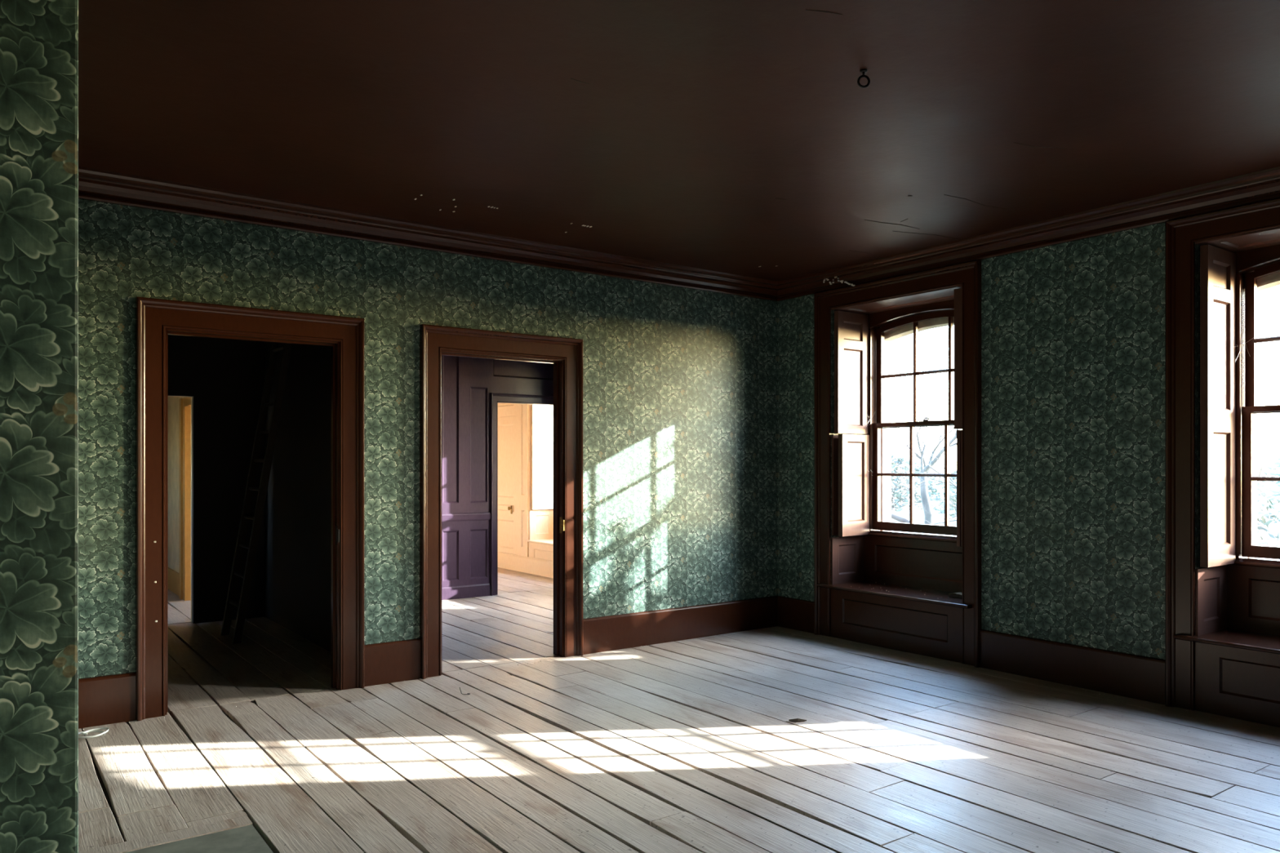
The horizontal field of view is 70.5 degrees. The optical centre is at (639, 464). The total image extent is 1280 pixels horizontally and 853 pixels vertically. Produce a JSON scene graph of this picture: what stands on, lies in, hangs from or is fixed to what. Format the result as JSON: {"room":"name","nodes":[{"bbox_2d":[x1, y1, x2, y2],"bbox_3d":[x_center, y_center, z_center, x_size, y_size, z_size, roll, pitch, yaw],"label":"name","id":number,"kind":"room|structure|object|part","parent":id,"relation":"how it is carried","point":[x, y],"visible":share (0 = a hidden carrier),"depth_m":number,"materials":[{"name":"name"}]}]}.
{"room":"historic interior","nodes":[
{"label":"historic interior","id":0,"kind":"room"},
{"bbox_2d":[0,0,78,852],"bbox_3d":[-1.891,-0.075,2.248,0.630,3.050,2.920,0,0,-36],"label":"wall","id":1,"kind":"structure","parent":0,"point":[39,38],"depth_m":1.23,"materials":[{"name":"green paper"}]},
{"bbox_2d":[167,396,186,573],"bbox_3d":[-5.912,-0.075,11.183,0.050,3.050,3.640,0,0,-36],"label":"wall","id":2,"kind":"structure","parent":0,"point":[172,402],"depth_m":10.33,"materials":[{"name":"beige paint"}]},
{"bbox_2d":[167,567,178,595],"bbox_3d":[-5.973,1.330,11.207,0.020,0.240,3.530,0,0,-36],"label":"baseboard","id":3,"kind":"structure","parent":2,"relation":"attached to","point":[172,575],"depth_m":10.23,"materials":[{"name":"paint"}]},
{"bbox_2d":[178,396,191,600],"bbox_3d":[-4.399,-0.075,9.155,0.210,3.050,1.640,0,0,-36],"label":"trim","id":4,"kind":"structure","parent":2,"relation":"attached to","point":[184,404],"depth_m":9.62,"materials":[{"name":"paint"}]},
{"bbox_2d":[167,395,191,622],"bbox_3d":[-5.196,-0.075,7.523,3.300,3.050,0.060,0,0,-36],"label":"wall","id":5,"kind":"structure","parent":0,"point":[167,396],"depth_m":8.31,"materials":[{"name":"beige paint"}]},
{"bbox_2d":[167,334,264,623],"bbox_3d":[-4.705,-0.075,7.800,3.020,3.050,0.070,0,0,-36],"label":"wall","id":6,"kind":"structure","parent":0,"point":[224,379],"depth_m":8.36,"materials":[{"name":"black paint"}]},
{"bbox_2d":[264,342,331,652],"bbox_3d":[-2.608,-0.075,7.385,0.120,3.050,3.070,0,0,-36],"label":"wall partition","id":7,"kind":"structure","parent":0,"point":[298,504],"depth_m":7.60,"materials":[{"name":"black paint"}]},
{"bbox_2d":[78,199,777,678],"bbox_3d":[-1.330,-0.075,6.293,6.300,3.050,0.060,0,0,-36],"label":"wall","id":8,"kind":"structure","parent":0,"point":[680,384],"depth_m":6.19,"materials":[{"name":"green paper"}]},
{"bbox_2d":[135,296,364,721],"bbox_3d":[-2.367,0.253,5.563,1.301,2.395,0.200,0,0,-36],"label":"door frame","id":9,"kind":"structure","parent":8,"relation":"in","point":[156,319],"depth_m":5.40,"materials":[{"name":"brown paint"}]},
{"bbox_3d":[-2.788,0.253,5.163,0.148,2.395,0.050,0,0,-36],"label":"architrave leg","id":10,"kind":"part","parent":9,"relation":"part of","materials":[{"name":"brown paint"}]},
{"bbox_3d":[-1.944,0.460,5.816,0.012,0.120,0.056,0,0,-36],"label":"keeper plate","id":11,"kind":"part","parent":9,"relation":"part of","materials":[{"name":"black metal"}]},
{"bbox_3d":[-1.856,0.253,5.842,0.148,2.395,0.050,0,0,-36],"label":"architrave leg","id":12,"kind":"part","parent":9,"relation":"part of","materials":[{"name":"brown paint"}]},
{"bbox_2d":[78,165,777,301],"bbox_3d":[-1.272,-1.529,6.213,6.300,0.142,0.138,0,0,-36],"label":"crown molding","id":13,"kind":"structure","parent":8,"relation":"attached to","point":[94,184],"depth_m":5.93,"materials":[{"name":"brown paint"}]},
{"bbox_2d":[78,595,777,728],"bbox_3d":[-1.306,1.315,6.260,6.300,0.270,0.022,0,0,-36],"label":"baseboard","id":14,"kind":"structure","parent":8,"relation":"attached to","point":[106,700],"depth_m":6.97,"materials":[{"name":"brown paint"}]},
{"bbox_2d":[419,324,582,679],"bbox_3d":[-1.003,0.253,6.556,1.284,2.395,0.200,0,0,-36],"label":"door frame","id":15,"kind":"structure","parent":8,"relation":"in","point":[566,354],"depth_m":6.61,"materials":[{"name":"brown paint"}]},
{"bbox_3d":[-1.418,0.253,6.161,0.148,2.395,0.050,0,0,-36],"label":"architrave leg","id":16,"kind":"part","parent":15,"relation":"part of","materials":[{"name":"brown paint"}]},
{"bbox_3d":[-0.588,0.460,6.804,0.012,0.120,0.056,0,0,-36],"label":"keeper plate","id":17,"kind":"part","parent":15,"relation":"part of","materials":[{"name":"gold metal"}]},
{"bbox_3d":[-0.500,0.253,6.830,0.148,2.395,0.050,0,0,-36],"label":"architrave leg","id":18,"kind":"part","parent":15,"relation":"part of","materials":[{"name":"brown paint"}]},
{"bbox_2d":[497,404,551,555],"bbox_3d":[-1.921,-0.075,13.125,0.550,3.050,5.200,0,0,-36],"label":"wall","id":19,"kind":"structure","parent":0,"point":[530,406],"depth_m":12.05,"materials":[{"name":"paint"}]},
{"bbox_2d":[497,403,516,554],"bbox_3d":[-1.963,-0.175,12.646,0.082,2.810,0.905,0,0,-36],"label":"door","id":20,"kind":"structure","parent":19,"relation":"in","point":[507,426],"depth_m":12.51,"materials":[{"name":"pink paint"}]},
{"bbox_3d":[-1.932,-1.125,12.669,0.004,0.611,0.686,0,0,-36],"label":"panel","id":21,"kind":"part","parent":20,"relation":"part of","materials":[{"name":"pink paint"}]},
{"bbox_3d":[-1.972,0.608,12.689,0.018,0.085,0.815,0,0,-36],"label":"lock rail moulding","id":22,"kind":"part","parent":20,"relation":"part of","materials":[{"name":"pink paint"}]},
{"bbox_3d":[-1.932,-0.043,12.669,0.004,0.976,0.686,0,0,-36],"label":"panel","id":23,"kind":"part","parent":20,"relation":"part of","materials":[{"name":"pink paint"}]},
{"bbox_3d":[-1.932,0.970,12.669,0.004,0.351,0.686,0,0,-36],"label":"panel","id":24,"kind":"part","parent":20,"relation":"part of","materials":[{"name":"pink paint"}]},
{"bbox_3d":[-1.935,-1.120,12.666,0.014,0.920,0.905,0,0,-36],"label":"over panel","id":25,"kind":"part","parent":20,"relation":"part of","materials":[{"name":"pink paint"}]},
{"bbox_3d":[-1.779,0.625,12.369,0.053,0.110,0.047,0,0,-36],"label":"knob","id":26,"kind":"part","parent":20,"relation":"part of","materials":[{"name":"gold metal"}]},
{"bbox_2d":[497,404,553,578],"bbox_3d":[-2.164,-0.065,12.966,0.030,3.030,5.150,0,0,-36],"label":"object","id":27,"kind":"structure","parent":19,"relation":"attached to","point":[522,562],"depth_m":12.16,"materials":[{"name":"pink paint"}]},
{"bbox_3d":[-1.559,-0.490,12.155,0.004,1.789,0.054,0,0,-36],"label":"panel","id":28,"kind":"part","parent":27,"relation":"part of","materials":[{"name":"pink paint"}]},
{"bbox_3d":[-1.559,0.870,12.155,0.004,0.469,0.054,0,0,-36],"label":"panel","id":29,"kind":"part","parent":27,"relation":"part of","materials":[{"name":"pink paint"}]},
{"bbox_2d":[527,404,553,560],"bbox_3d":[-0.894,0.069,11.684,0.577,2.763,1.270,0,0,-36],"label":"window","id":30,"kind":"structure","parent":19,"relation":"in","point":[540,522],"depth_m":12.10,"materials":[{"name":"white glass"}]},
{"bbox_3d":[-1.306,0.814,12.161,0.401,0.392,0.014,0,0,-36],"label":"panel","id":31,"kind":"part","parent":30,"relation":"part of","materials":[{"name":"pink paint"}]},
{"bbox_3d":[-1.098,1.243,11.535,0.016,0.414,1.270,0,0,-36],"label":"seat","id":32,"kind":"part","parent":30,"relation":"part of","materials":[{"name":"pink paint"}]},
{"bbox_3d":[-1.318,0.810,12.157,0.192,0.227,0.004,0,0,-36],"label":"panel","id":33,"kind":"part","parent":30,"relation":"part of","materials":[{"name":"pink paint"}]},
{"bbox_2d":[531,404,553,509],"bbox_3d":[-1.278,-0.340,12.141,0.385,1.890,0.042,0,0,-36],"label":"window pane","id":34,"kind":"object","parent":30,"relation":"attached to","point":[542,415],"depth_m":12.11,"materials":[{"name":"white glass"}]},
{"bbox_3d":[-1.094,1.218,11.538,0.004,0.182,0.987,0,0,-36],"label":"panel","id":35,"kind":"part","parent":30,"relation":"part of","materials":[{"name":"pink paint"}]},
{"bbox_3d":[-1.279,0.147,12.138,0.217,0.652,0.004,0,0,-36],"label":"panel","id":36,"kind":"part","parent":30,"relation":"part of","materials":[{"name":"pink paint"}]},
{"bbox_3d":[-1.279,-0.650,12.138,0.217,0.627,0.004,0,0,-36],"label":"panel","id":37,"kind":"part","parent":30,"relation":"part of","materials":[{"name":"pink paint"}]},
{"bbox_2d":[497,402,553,405],"bbox_3d":[-2.237,-0.075,9.678,4.020,3.050,0.060,0,0,-36],"label":"trim","id":38,"kind":"structure","parent":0,"point":[498,402],"depth_m":10.41,"materials":[{"name":"paint"}]},
{"bbox_2d":[78,0,1279,281],"bbox_3d":[-1.533,-1.698,6.232,8.300,0.203,17.400,0,0,-36],"label":"ceiling","id":39,"kind":"structure","parent":0,"point":[738,137],"depth_m":4.07,"materials":[{"name":"paint"}]},
{"bbox_2d":[857,68,870,88],"bbox_3d":[0.908,-1.563,3.678,0.045,0.071,0.035,0,0,-36],"label":"ceiling hook","id":40,"kind":"object","parent":39,"relation":"attached to","point":[864,71],"visible":1,"depth_m":3.67,"materials":[{"name":"black metal"}]},
{"bbox_2d":[78,567,1279,852],"bbox_3d":[-1.453,1.548,6.291,7.899,0.203,16.800,0,0,-36],"label":"floor","id":41,"kind":"structure","parent":0,"point":[616,751],"depth_m":4.52,"materials":[{"name":"grey wood"}]},
{"bbox_2d":[78,727,108,738],"bbox_3d":[-2.897,1.425,4.786,0.156,0.038,0.109,0,0,-36],"label":"strip","id":42,"kind":"object","parent":41,"relation":"on","point":[83,733],"visible":0.89,"depth_m":4.79,"materials":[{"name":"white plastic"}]},
{"bbox_2d":[78,815,273,852],"bbox_3d":[-1.338,1.463,2.684,0.777,0.030,2.021,0,0,-36],"label":"hearth","id":43,"kind":"object","parent":41,"relation":"on","point":[236,835],"visible":1,"depth_m":3.48,"materials":[{"name":"stone"}]},
{"bbox_2d":[220,342,292,644],"bbox_3d":[-3.202,0.000,7.639,0.530,2.900,0.480,0,0,-36],"label":"ladder","id":44,"kind":"object","parent":41,"relation":"on","point":[231,603],"visible":0.86,"depth_m":7.54,"materials":[{"name":"brown wood"}]},
{"bbox_2d":[82,586,1269,848],"bbox_3d":[0.726,1.228,4.521,5.829,0.442,5.172,0,0,-36],"label":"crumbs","id":45,"kind":"object","parent":41,"relation":"on","point":[851,586],"visible":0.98,"depth_m":5.42,"materials":[{"name":"grey wood"}]},
{"bbox_2d":[788,718,806,721],"bbox_3d":[0.888,1.439,5.100,0.100,0.014,0.028,0,0,-12],"label":"wood splinter","id":46,"kind":"object","parent":41,"relation":"on","point":[795,719],"visible":1,"depth_m":5.09,"materials":[{"name":"grey wood"}]},
{"bbox_2d":[777,222,1204,659],"bbox_3d":[3.882,-0.075,4.955,0.550,3.050,8.360,0,0,-36],"label":"wall","id":47,"kind":"structure","parent":0,"point":[1073,333],"depth_m":5.99,"materials":[{"name":"green paper"}]},
{"bbox_2d":[813,259,981,667],"bbox_3d":[2.168,-0.003,7.239,0.621,2.906,1.566,0,0,-36],"label":"window","id":48,"kind":"structure","parent":47,"relation":"in","point":[929,562],"depth_m":7.47,"materials":[{"name":"brown paint"}]},
{"bbox_3d":[1.541,-0.003,7.659,0.050,2.906,0.148,0,0,-36],"label":"architrave leg","id":49,"kind":"part","parent":48,"relation":"part of","materials":[{"name":"brown paint"}]},
{"bbox_2d":[831,434,838,535],"bbox_3d":[1.780,0.175,7.727,0.400,0.850,0.018,0,0,-36],"label":"shutter","id":50,"kind":"object","parent":48,"relation":"attached to","point":[834,437],"depth_m":7.61,"materials":[{"name":"brown paint"}]},
{"bbox_3d":[1.761,0.810,7.726,0.192,0.227,0.004,0,0,-36],"label":"panel","id":51,"kind":"part","parent":48,"relation":"part of","materials":[{"name":"brown paint"}]},
{"bbox_3d":[1.774,0.814,7.729,0.401,0.392,0.014,0,0,-36],"label":"panel","id":52,"kind":"part","parent":48,"relation":"part of","materials":[{"name":"brown paint"}]},
{"bbox_2d":[834,310,868,434],"bbox_3d":[1.802,-0.771,7.710,0.385,1.027,0.042,0,0,-36],"label":"shutter","id":53,"kind":"object","parent":48,"relation":"attached to","point":[851,326],"depth_m":7.69,"materials":[{"name":"brown paint"}]},
{"bbox_3d":[1.801,-0.650,7.707,0.217,0.627,0.004,0,0,-36],"label":"panel","id":54,"kind":"part","parent":48,"relation":"part of","materials":[{"name":"brown paint"}]},
{"bbox_3d":[1.801,-1.127,7.707,0.217,0.132,0.004,0,0,-36],"label":"panel","id":55,"kind":"part","parent":48,"relation":"part of","materials":[{"name":"brown paint"}]},
{"bbox_2d":[838,434,869,536],"bbox_3d":[1.819,0.177,7.688,0.385,0.855,0.042,0,0,-41],"label":"shutter","id":56,"kind":"object","parent":48,"relation":"attached to","point":[853,449],"depth_m":7.67,"materials":[{"name":"brown paint"}]},
{"bbox_3d":[1.818,0.147,7.685,0.217,0.652,0.004,0,0,-41],"label":"panel","id":57,"kind":"part","parent":48,"relation":"part of","materials":[{"name":"brown paint"}]},
{"bbox_3d":[1.986,1.218,7.106,0.004,0.182,0.987,0,0,-36],"label":"panel","id":58,"kind":"part","parent":48,"relation":"part of","materials":[{"name":"brown paint"}]},
{"bbox_3d":[1.982,1.243,7.103,0.016,0.414,1.270,0,0,-36],"label":"seat","id":59,"kind":"part","parent":48,"relation":"part of","materials":[{"name":"brown paint"}]},
{"bbox_3d":[2.148,-1.310,7.225,0.217,0.004,1.047,0,0,-36],"label":"panel","id":60,"kind":"part","parent":48,"relation":"part of","materials":[{"name":"brown paint"}]},
{"bbox_3d":[2.364,-0.347,7.382,0.137,1.915,1.270,0,0,-36],"label":"box frame","id":61,"kind":"part","parent":48,"relation":"part of","materials":[{"name":"brown paint"}]},
{"bbox_3d":[2.355,0.591,7.375,0.159,0.049,1.270,0,0,-36],"label":"sill","id":62,"kind":"part","parent":48,"relation":"part of","materials":[{"name":"brown paint"}]},
{"bbox_3d":[2.351,0.107,7.372,0.042,0.915,1.110,0,0,-36],"label":"sash","id":63,"kind":"part","parent":48,"relation":"part of","materials":[{"name":"glass"}]},
{"bbox_3d":[2.391,-0.773,7.402,0.042,0.930,1.110,0,0,-36],"label":"sash","id":64,"kind":"part","parent":48,"relation":"part of","materials":[{"name":"brown paint"}]},
{"bbox_3d":[2.319,0.807,7.349,0.004,0.212,0.987,0,0,-36],"label":"panel","id":65,"kind":"part","parent":48,"relation":"part of","materials":[{"name":"brown paint"}]},
{"bbox_2d":[948,592,961,595],"bbox_3d":[2.407,0.990,6.850,0.139,0.032,0.112,0,0,19],"label":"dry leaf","id":66,"kind":"object","parent":48,"relation":"on","point":[958,593],"visible":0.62,"depth_m":6.87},
{"bbox_2d":[954,288,961,429],"bbox_3d":[2.483,-0.771,6.757,0.405,1.027,0.042,0,0,-36],"label":"shutter","id":67,"kind":"object","parent":48,"relation":"attached to","point":[957,291],"depth_m":6.63,"materials":[{"name":"brown paint"}]},
{"bbox_2d":[956,430,961,546],"bbox_3d":[2.492,0.177,6.758,0.390,0.855,0.028,0,0,-36],"label":"shutter","id":68,"kind":"object","parent":48,"relation":"attached to","point":[958,432],"depth_m":6.64,"materials":[{"name":"brown paint"}]},
{"bbox_2d":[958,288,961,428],"bbox_3d":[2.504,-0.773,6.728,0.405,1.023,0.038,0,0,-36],"label":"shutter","id":69,"kind":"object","parent":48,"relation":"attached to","point":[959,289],"depth_m":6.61,"materials":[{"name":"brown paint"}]},
{"bbox_2d":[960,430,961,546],"bbox_3d":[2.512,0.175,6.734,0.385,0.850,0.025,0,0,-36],"label":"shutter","id":70,"kind":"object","parent":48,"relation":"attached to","point":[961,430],"depth_m":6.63,"materials":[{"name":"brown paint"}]},
{"bbox_3d":[2.376,-0.003,6.513,0.050,2.906,0.148,0,0,-36],"label":"architrave leg","id":71,"kind":"part","parent":48,"relation":"part of","materials":[{"name":"brown paint"}]},
{"bbox_2d":[777,595,1164,705],"bbox_3d":[3.675,1.315,4.754,0.022,0.270,8.278,0,0,-36],"label":"baseboard","id":72,"kind":"structure","parent":47,"relation":"attached to","point":[1136,677],"depth_m":5.97,"materials":[{"name":"brown paint"}]},
{"bbox_2d":[777,166,1279,301],"bbox_3d":[3.621,-1.522,4.729,0.138,0.156,8.300,0,0,-36],"label":"crown molding","id":73,"kind":"structure","parent":47,"relation":"attached to","point":[1264,184],"depth_m":5.94,"materials":[{"name":"brown paint"}]},
{"bbox_2d":[1164,197,1279,727],"bbox_3d":[3.831,-0.003,4.956,0.621,2.906,1.566,0,0,-36],"label":"window","id":74,"kind":"structure","parent":47,"relation":"in","point":[1222,618],"depth_m":5.38,"materials":[{"name":"brown paint"}]},
{"bbox_3d":[3.204,-0.003,5.376,0.050,2.906,0.148,0,0,-36],"label":"architrave leg","id":75,"kind":"part","parent":74,"relation":"part of","materials":[{"name":"brown paint"}]},
{"bbox_3d":[3.425,0.810,5.442,0.192,0.227,0.004,0,0,-36],"label":"panel","id":76,"kind":"part","parent":74,"relation":"part of","materials":[{"name":"brown paint"}]},
{"bbox_3d":[3.437,0.814,5.446,0.401,0.392,0.014,0,0,-36],"label":"panel","id":77,"kind":"part","parent":74,"relation":"part of","materials":[{"name":"brown paint"}]},
{"bbox_2d":[1200,244,1235,567],"bbox_3d":[3.465,-0.340,5.426,0.385,1.890,0.042,0,0,-36],"label":"shutter","id":78,"kind":"object","parent":74,"relation":"attached to","point":[1217,261],"depth_m":5.40,"materials":[{"name":"brown paint"}]},
{"bbox_3d":[3.464,0.147,5.423,0.217,0.652,0.004,0,0,-36],"label":"panel","id":79,"kind":"part","parent":74,"relation":"part of","materials":[{"name":"brown paint"}]},
{"bbox_3d":[3.464,-0.650,5.423,0.217,0.627,0.004,0,0,-36],"label":"panel","id":80,"kind":"part","parent":74,"relation":"part of","materials":[{"name":"brown paint"}]},
{"bbox_3d":[3.464,-1.127,5.423,0.217,0.132,0.004,0,0,-36],"label":"panel","id":81,"kind":"part","parent":74,"relation":"part of","materials":[{"name":"brown paint"}]},
{"bbox_3d":[3.645,1.243,4.820,0.016,0.414,1.270,0,0,-36],"label":"seat","id":82,"kind":"part","parent":74,"relation":"part of","materials":[{"name":"brown paint"}]},
{"bbox_3d":[3.649,1.218,4.823,0.004,0.182,0.987,0,0,-36],"label":"panel","id":83,"kind":"part","parent":74,"relation":"part of","materials":[{"name":"brown paint"}]},
{"bbox_3d":[3.811,-1.310,4.941,0.217,0.004,1.047,0,0,-36],"label":"panel","id":84,"kind":"part","parent":74,"relation":"part of","materials":[{"name":"brown paint"}]},
{"bbox_3d":[4.018,0.591,5.092,0.159,0.049,1.270,0,0,-36],"label":"sill","id":85,"kind":"part","parent":74,"relation":"part of","materials":[{"name":"brown paint"}]},
{"bbox_3d":[4.027,-0.347,5.098,0.137,1.915,1.270,0,0,-36],"label":"box frame","id":86,"kind":"part","parent":74,"relation":"part of","materials":[{"name":"brown paint"}]},
{"bbox_3d":[4.014,0.107,5.089,0.042,0.915,1.110,0,0,-36],"label":"sash","id":87,"kind":"part","parent":74,"relation":"part of","materials":[{"name":"glass"}]},
{"bbox_3d":[4.055,-0.773,5.119,0.042,0.930,1.110,0,0,-36],"label":"sash","id":88,"kind":"part","parent":74,"relation":"part of","materials":[{"name":"glass"}]},
{"bbox_3d":[3.982,0.807,5.066,0.004,0.212,0.987,0,0,-36],"label":"panel","id":89,"kind":"part","parent":74,"relation":"part of","materials":[{"name":"brown paint"}]},
{"bbox_2d":[880,271,1279,545],"bbox_3d":[3.282,0.250,6.399,0.120,4.800,11.800,0,0,-36],"label":"window reveal","id":90,"kind":"structure","parent":0,"point":[1273,280],"depth_m":7.91,"materials":[{"name":"white paint"}]},
{"bbox_3d":[-2.083,-0.075,9.722,3.480,3.050,0.050,0,0,-36],"label":"wall","id":91,"kind":"structure","parent":0,"visible":0},
{"bbox_2d":[441,355,553,599],"bbox_3d":[-2.055,-0.070,9.682,3.479,3.040,0.049,0,0,-36],"label":"panelling","id":92,"kind":"object","parent":91,"relation":"attached to","point":[473,388],"visible":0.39,"depth_m":9.87,"materials":[{"name":"paint"}]},
{"bbox_3d":[-2.037,-0.490,9.719,0.150,1.785,0.004,0,0,-36],"label":"panel","id":93,"kind":"part","parent":92,"relation":"part of","materials":[{"name":"paint"}]},
{"bbox_3d":[-2.037,0.983,9.719,0.150,0.500,0.004,0,0,-36],"label":"panel","id":94,"kind":"part","parent":92,"relation":"part of","materials":[{"name":"paint"}]},
{"bbox_3d":[-2.556,0.571,9.322,2.245,0.088,0.040,0,0,-36],"label":"dado rail","id":95,"kind":"part","parent":92,"relation":"part of","materials":[{"name":"paint"}]},
{"bbox_3d":[-1.771,-0.210,9.913,0.170,1.225,0.004,0,0,-36],"label":"panel","id":96,"kind":"part","parent":92,"relation":"part of","materials":[{"name":"paint"}]},
{"bbox_3d":[-1.771,0.983,9.913,0.170,0.500,0.004,0,0,-36],"label":"panel","id":97,"kind":"part","parent":92,"relation":"part of","materials":[{"name":"paint"}]},
{"bbox_3d":[-1.611,0.332,10.005,0.089,2.235,0.049,0,0,-36],"label":"architrave leg","id":98,"kind":"part","parent":92,"relation":"part of","materials":[{"name":"paint"}]},
{"bbox_3d":[-1.185,-1.210,10.340,1.065,0.445,0.004,0,0,-36],"label":"panel","id":99,"kind":"part","parent":92,"relation":"part of","materials":[{"name":"paint"}]},
{"label":"outside","id":100,"kind":"structure","parent":0,"visible":0},
{"bbox_2d":[891,475,1279,546],"bbox_3d":[58.158,2.325,49.588,139.150,0.650,180.000,0,0,-36],"label":"ground","id":101,"kind":"structure","parent":100,"point":[1274,542],"depth_m":35.79,"materials":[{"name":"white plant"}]},
{"bbox_2d":[891,336,911,417],"bbox_3d":[5.165,-1.679,33.022,9.848,7.592,5.770,0,0,-20],"label":"bare tree","id":102,"kind":"object","parent":101,"relation":"on","point":[904,336],"visible":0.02,"depth_m":32.47,"materials":[{"name":"grey plant"}]},
{"bbox_2d":[891,453,955,512],"bbox_3d":[10.120,0.771,36.806,5.276,2.597,5.234,0,0,-36],"label":"leafy shrub","id":103,"kind":"object","parent":101,"relation":"on","point":[904,468],"visible":0.24,"depth_m":35.81,"materials":[{"name":"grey plant"}]},
{"bbox_2d":[891,336,958,524],"bbox_3d":[6.159,-0.466,19.411,4.500,5.087,2.771,0,0,0],"label":"bare tree","id":104,"kind":"object","parent":101,"relation":"on","point":[924,489],"visible":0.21,"depth_m":19.48,"materials":[{"name":"grey plant"}]},
{"bbox_2d":[893,418,956,524],"bbox_3d":[6.230,0.280,14.583,4.997,3.616,4.130,0,0,32],"label":"bare tree","id":105,"kind":"object","parent":101,"relation":"on","point":[952,483],"visible":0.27,"depth_m":16.11,"materials":[{"name":"grey plant"}]},
{"bbox_2d":[909,327,954,413],"bbox_3d":[15.171,-3.039,34.947,10.795,10.308,6.880,0,0,6],"label":"bare tree","id":106,"kind":"object","parent":101,"relation":"on","point":[944,327],"visible":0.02,"depth_m":33.52,"materials":[{"name":"grey plant"}]},
{"bbox_2d":[933,469,956,518],"bbox_3d":[12.201,0.759,30.298,4.592,2.618,4.403,0,0,-36],"label":"leafy shrub","id":107,"kind":"object","parent":101,"relation":"on","point":[954,495],"visible":0.02,"depth_m":30.60,"materials":[{"name":"grey plant"}]},
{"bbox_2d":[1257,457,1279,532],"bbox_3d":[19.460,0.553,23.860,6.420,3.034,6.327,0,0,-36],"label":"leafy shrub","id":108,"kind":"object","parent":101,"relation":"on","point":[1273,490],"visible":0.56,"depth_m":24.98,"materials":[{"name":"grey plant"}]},
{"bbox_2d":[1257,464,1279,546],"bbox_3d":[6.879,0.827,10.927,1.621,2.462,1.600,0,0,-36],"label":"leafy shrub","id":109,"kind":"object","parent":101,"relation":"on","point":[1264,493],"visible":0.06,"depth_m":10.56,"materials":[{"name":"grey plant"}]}
]}

